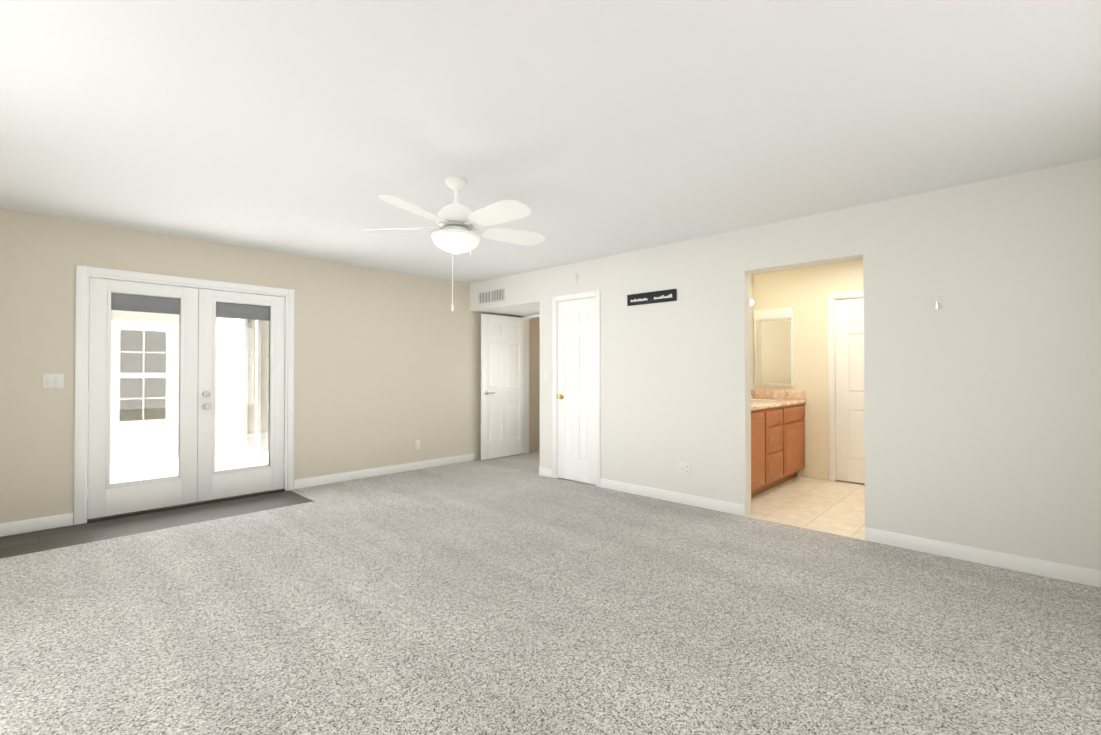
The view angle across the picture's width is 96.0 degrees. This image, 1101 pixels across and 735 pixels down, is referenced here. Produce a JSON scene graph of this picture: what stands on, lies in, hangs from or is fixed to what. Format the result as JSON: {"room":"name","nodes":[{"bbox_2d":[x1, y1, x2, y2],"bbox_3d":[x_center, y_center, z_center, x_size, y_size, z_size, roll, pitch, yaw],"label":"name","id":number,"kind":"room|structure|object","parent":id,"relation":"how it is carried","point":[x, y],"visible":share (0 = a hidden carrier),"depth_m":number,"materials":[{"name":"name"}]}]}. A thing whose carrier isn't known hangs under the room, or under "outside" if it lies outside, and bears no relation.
{"room":"empty bedroom","nodes":[
{"label":"empty bedroom","id":0,"kind":"room"},
{"bbox_2d":[0,490,312,558],"bbox_3d":[-3.397,1.309,3.924,0.660,0.094,2.710,-1,-1,43],"label":"floor strip","id":1,"kind":"object","parent":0,"point":[31,542],"visible":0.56,"depth_m":3.98,"materials":[{"name":"grey wood"}]},
{"bbox_2d":[0,208,539,524],"bbox_3d":[-2.003,0.056,5.997,0.150,2.440,7.620,-1,-1,43],"label":"wall","id":2,"kind":"structure","parent":0,"point":[387,367],"depth_m":5.28,"materials":[{"name":"beige paint"}]},
{"bbox_2d":[0,513,72,536],"bbox_3d":[-4.126,1.206,3.624,0.013,0.095,0.913,-1,-1,43],"label":"baseboard","id":3,"kind":"structure","parent":2,"relation":"attached to","point":[17,527],"depth_m":3.80,"materials":[{"name":"white wood"}]},
{"bbox_2d":[43,374,63,387],"bbox_3d":[-3.893,0.105,3.881,0.012,0.114,0.116,-1,-1,43],"label":"light switch","id":4,"kind":"object","parent":2,"relation":"attached to","point":[53,380],"visible":1,"depth_m":3.88,"materials":[{"name":"white plastic"}]},
{"bbox_2d":[87,277,197,518],"bbox_3d":[-3.535,0.252,4.323,0.063,1.975,0.750,-1,-1,43],"label":"french door","id":5,"kind":"structure","parent":2,"relation":"in","point":[105,497],"depth_m":4.27,"materials":[{"name":"white"}]},
{"bbox_2d":[74,265,293,524],"bbox_3d":[-3.303,0.225,4.623,0.186,2.083,1.648,-1,-1,43],"label":"door frame","id":6,"kind":"structure","parent":2,"relation":"attached to","point":[84,274],"depth_m":4.19,"materials":[{"name":"white wood"}]},
{"bbox_2d":[197,289,285,501],"bbox_3d":[-3.018,0.258,4.872,0.184,1.975,0.750,-1,-1,43],"label":"french door","id":7,"kind":"structure","parent":2,"relation":"in","point":[212,483],"depth_m":4.82,"materials":[{"name":"white wood"}]},
{"bbox_2d":[293,453,473,488],"bbox_3d":[-1.865,1.228,6.012,0.013,0.095,2.353,-1,-1,43],"label":"baseboard","id":8,"kind":"structure","parent":2,"relation":"attached to","point":[333,478],"depth_m":5.82,"materials":[{"name":"white wood"}]},
{"bbox_2d":[415,440,419,448],"bbox_3d":[-1.670,0.968,6.223,0.010,0.114,0.070,-1,-1,43],"label":"electrical outlet","id":9,"kind":"object","parent":2,"relation":"attached to","point":[417,444],"visible":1,"depth_m":6.22,"materials":[{"name":"white plastic"}]},
{"bbox_2d":[470,270,539,316],"bbox_3d":[-0.303,-0.967,6.704,1.360,0.380,0.930,-1,-1,43],"label":"ceiling soffit","id":10,"kind":"structure","parent":0,"point":[522,294],"depth_m":6.32,"materials":[{"name":"white paint"}]},
{"bbox_2d":[478,287,504,304],"bbox_3d":[-0.777,-0.934,6.508,0.540,0.170,0.013,-1,-1,43],"label":"air vent grille","id":11,"kind":"object","parent":10,"relation":"attached to","point":[491,296],"visible":1,"depth_m":6.50,"materials":[{"name":"white metal"}]},
{"bbox_2d":[0,450,1100,734],"bbox_3d":[0.290,1.304,3.730,6.280,0.100,7.500,-1,-1,43],"label":"floor carpet","id":12,"kind":"object","parent":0,"point":[518,594],"visible":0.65,"depth_m":2.37,"materials":[{"name":"grey carpet"}]},
{"bbox_2d":[745,515,864,540],"bbox_3d":[1.968,1.255,3.895,0.870,0.006,0.030,-1,-1,43],"label":"transition strip","id":13,"kind":"object","parent":12,"relation":"on","point":[808,528],"visible":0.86,"depth_m":3.85,"materials":[{"name":"beige tile"}]},
{"bbox_2d":[0,0,1100,283],"bbox_3d":[0.277,-1.255,3.850,6.430,0.140,7.620,-1,-1,43],"label":"ceiling","id":14,"kind":"structure","parent":0,"point":[582,130],"depth_m":2.34,"materials":[{"name":"white paint"}]},
{"bbox_2d":[360,176,545,310],"bbox_3d":[-0.561,-0.769,3.112,1.168,0.846,1.209,-1,-1,43],"label":"ceiling fan","id":15,"kind":"object","parent":14,"relation":"hanging from","point":[456,221],"visible":1,"depth_m":3.05,"materials":[{"name":"white painted metal"},{"name":"white blades"},{"name":"frosted white glass"}]},
{"bbox_2d":[750,325,750,371],"bbox_3d":[2.082,0.036,3.962,2.380,2.440,0.004,-1,-1,43],"label":"wall","id":16,"kind":"structure","parent":0,"point":[750,348],"depth_m":4.29,"materials":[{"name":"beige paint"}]},
{"bbox_2d":[750,273,753,389],"bbox_3d":[1.984,0.053,5.677,0.120,2.440,2.360,-1,-1,43],"label":"wall","id":17,"kind":"structure","parent":0,"point":[752,331],"depth_m":6.14,"materials":[{"name":"beige paint"}]},
{"bbox_2d":[751,390,754,397],"bbox_3d":[1.941,0.321,5.521,0.020,0.100,1.736,-1,-1,43],"label":"backsplash","id":18,"kind":"structure","parent":17,"relation":"attached to","point":[752,391],"depth_m":6.08,"materials":[{"name":"beige stone"}]},
{"bbox_2d":[754,307,793,385],"bbox_3d":[2.690,-0.244,5.982,0.450,0.920,0.050,-1,-1,43],"label":"mirror","id":19,"kind":"object","parent":17,"relation":"attached to","point":[774,346],"visible":1,"depth_m":5.96,"materials":[{"name":"white"}]},
{"bbox_2d":[747,476,864,538],"bbox_3d":[2.851,1.315,4.762,2.620,0.099,2.480,-1,-1,43],"label":"floor","id":20,"kind":"structure","parent":0,"point":[838,506],"depth_m":4.53,"materials":[{"name":"beige tile"}]},
{"bbox_2d":[751,402,806,496],"bbox_3d":[2.154,0.837,5.321,0.598,0.865,1.726,-1,-1,43],"label":"bathroom vanity","id":21,"kind":"object","parent":20,"relation":"on","point":[777,437],"depth_m":5.06,"materials":[{"name":"brown wood"}]},
{"bbox_2d":[751,398,806,409],"bbox_3d":[2.153,0.387,5.319,0.606,0.035,1.736,-1,-1,43],"label":"countertop","id":22,"kind":"structure","parent":21,"relation":"on","point":[754,405],"depth_m":5.21,"materials":[{"name":"beige stone"}]},
{"bbox_2d":[751,398,782,401],"bbox_3d":[2.337,0.416,5.519,0.344,0.101,0.494,-1,-1,43],"label":"sink","id":23,"kind":"object","parent":22,"relation":"in","point":[752,399],"depth_m":5.63,"materials":[{"name":"white ceramic"}]},
{"bbox_2d":[753,260,862,476],"bbox_3d":[3.435,0.050,5.391,2.380,2.440,0.120,-1,-1,43],"label":"wall","id":24,"kind":"structure","parent":0,"point":[804,292],"depth_m":5.71,"materials":[{"name":"beige paint"}]},
{"bbox_2d":[755,390,805,397],"bbox_3d":[2.747,0.325,5.939,0.576,0.100,0.020,-1,-1,43],"label":"backsplash","id":25,"kind":"structure","parent":24,"relation":"attached to","point":[758,393],"depth_m":5.94,"materials":[{"name":"beige stone"}]},
{"bbox_2d":[805,469,828,479],"bbox_3d":[2.951,1.213,4.444,1.796,0.095,1.906,-1,-1,43],"label":"baseboard","id":26,"kind":"structure","parent":24,"relation":"attached to","point":[821,475],"depth_m":5.66,"materials":[{"name":"beige"}]},
{"bbox_2d":[828,291,863,480],"bbox_3d":[3.485,0.222,5.333,0.858,2.094,0.136,-1,-1,43],"label":"door frame","id":27,"kind":"structure","parent":24,"relation":"attached to","point":[832,298],"depth_m":5.55,"materials":[{"name":"white wood"}]},
{"bbox_2d":[835,298,864,483],"bbox_3d":[3.442,0.249,5.288,0.722,2.011,0.105,-1,-1,43],"label":"bathroom door","id":28,"kind":"structure","parent":24,"relation":"in","point":[849,360],"depth_m":5.45,"materials":[{"name":"white wood"}]},
{"bbox_2d":[540,157,1100,570],"bbox_3d":[1.698,0.039,4.241,4.920,2.440,0.120,-1,-1,43],"label":"wall","id":29,"kind":"structure","parent":0,"point":[982,407],"depth_m":3.36,"materials":[{"name":"white paint"}]},
{"bbox_2d":[539,467,551,476],"bbox_3d":[0.181,1.230,6.215,0.021,0.095,0.943,-1,-1,43],"label":"baseboard","id":30,"kind":"structure","parent":29,"relation":"attached to","point":[542,471],"depth_m":5.80,"materials":[{"name":"white wood"}]},
{"bbox_2d":[544,372,548,380],"bbox_3d":[-0.047,0.104,5.801,0.070,0.114,0.012,-1,-1,43],"label":"light switch","id":31,"kind":"object","parent":29,"relation":"attached to","point":[546,376],"visible":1,"depth_m":5.80,"materials":[{"name":"white plastic"}]},
{"bbox_2d":[571,274,578,282],"bbox_3d":[0.264,-0.994,5.500,0.100,0.100,0.037,-1,-1,43],"label":"smoke detector","id":32,"kind":"object","parent":29,"relation":"attached to","point":[574,278],"visible":0.98,"depth_m":5.48,"materials":[{"name":"white plastic"}]},
{"bbox_2d":[552,290,599,486],"bbox_3d":[0.318,0.224,5.537,0.688,2.094,0.136,-1,-1,43],"label":"door frame","id":33,"kind":"structure","parent":29,"relation":"attached to","point":[575,296],"depth_m":5.68,"materials":[{"name":"white wood"}]},
{"bbox_2d":[557,297,595,484],"bbox_3d":[0.274,0.252,5.490,0.554,2.014,0.105,-1,-1,43],"label":"closet door","id":34,"kind":"structure","parent":29,"relation":"in","point":[576,396],"depth_m":5.49,"materials":[{"name":"white wood"}]},
{"bbox_2d":[627,289,676,305],"bbox_3d":[0.980,-0.680,4.835,0.550,0.112,0.014,-1,-1,43],"label":"sign","id":35,"kind":"object","parent":29,"relation":"attached to","point":[653,297],"visible":1,"depth_m":4.82,"materials":[{"name":"black"}]},
{"bbox_2d":[600,478,744,515],"bbox_3d":[1.088,1.216,4.715,1.535,0.095,0.013,-1,-1,43],"label":"baseboard","id":36,"kind":"structure","parent":29,"relation":"attached to","point":[707,503],"depth_m":4.62,"materials":[{"name":"white wood"}]},
{"bbox_2d":[679,461,690,474],"bbox_3d":[1.237,0.932,4.574,0.116,0.114,0.018,-1,-1,43],"label":"electrical outlet","id":37,"kind":"object","parent":29,"relation":"attached to","point":[684,468],"visible":1,"depth_m":4.57,"materials":[{"name":"white plastic"}]},
{"bbox_2d":[936,297,939,308],"bbox_3d":[2.581,-0.429,3.301,0.024,0.083,0.035,-1,-1,43],"label":"wall hook","id":38,"kind":"object","parent":29,"relation":"attached to","point":[937,302],"visible":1,"depth_m":3.31,"materials":[{"name":"silver metal"}]},
{"bbox_2d":[865,527,1100,587],"bbox_3d":[2.792,1.200,3.101,1.420,0.095,0.013,-1,-1,43],"label":"baseboard","id":39,"kind":"structure","parent":29,"relation":"attached to","point":[1074,574],"depth_m":3.12,"materials":[{"name":"white wood"}]},
{"bbox_3d":[0.058,0.066,7.075,1.360,2.440,0.120,-1,-1,43],"label":"wall","id":40,"kind":"structure","parent":0,"visible":0},
{"bbox_2d":[481,314,524,459],"bbox_3d":[-0.674,0.268,7.114,0.143,2.013,0.802,-1,-1,43],"label":"entry door","id":41,"kind":"structure","parent":40,"relation":"in","point":[502,386],"depth_m":7.08,"materials":[{"name":"white wood"}]},
{"bbox_2d":[520,314,539,453],"bbox_3d":[-0.073,0.240,7.197,0.938,2.094,0.150,-1,-1,43],"label":"door frame","id":42,"kind":"structure","parent":40,"relation":"attached to","point":[528,317],"depth_m":7.48,"materials":[{"name":"white wood"}]},
{"label":"outside","id":43,"kind":"structure","parent":0,"visible":0},
{"bbox_2d":[1,452,288,536],"bbox_3d":[-4.776,1.348,5.979,3.870,0.095,8.000,-1,-1,43],"label":"floor","id":44,"kind":"structure","parent":43,"point":[136,475],"depth_m":6.47,"materials":[{"name":"white concrete"}]},
{"bbox_2d":[110,310,233,463],"bbox_3d":[-5.818,-0.265,6.982,0.200,3.300,8.000,-1,-1,43],"label":"wall","id":45,"kind":"structure","parent":44,"relation":"on","point":[152,451],"depth_m":7.20,"materials":[{"name":"white paint"}]},
{"bbox_2d":[111,323,173,427],"bbox_3d":[-5.694,0.110,6.930,0.044,1.430,0.680,-1,-1,43],"label":"window","id":46,"kind":"structure","parent":45,"relation":"attached to","point":[136,337],"depth_m":6.91,"materials":[{"name":"white"}]},
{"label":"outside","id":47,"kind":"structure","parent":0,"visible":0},
{"bbox_2d":[233,318,268,464],"bbox_3d":[-3.699,-0.268,6.696,3.270,3.300,0.200,-1,-1,43],"label":"wall","id":48,"kind":"structure","parent":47,"point":[265,359],"depth_m":7.36,"materials":[{"name":"white paint"}]}
]}

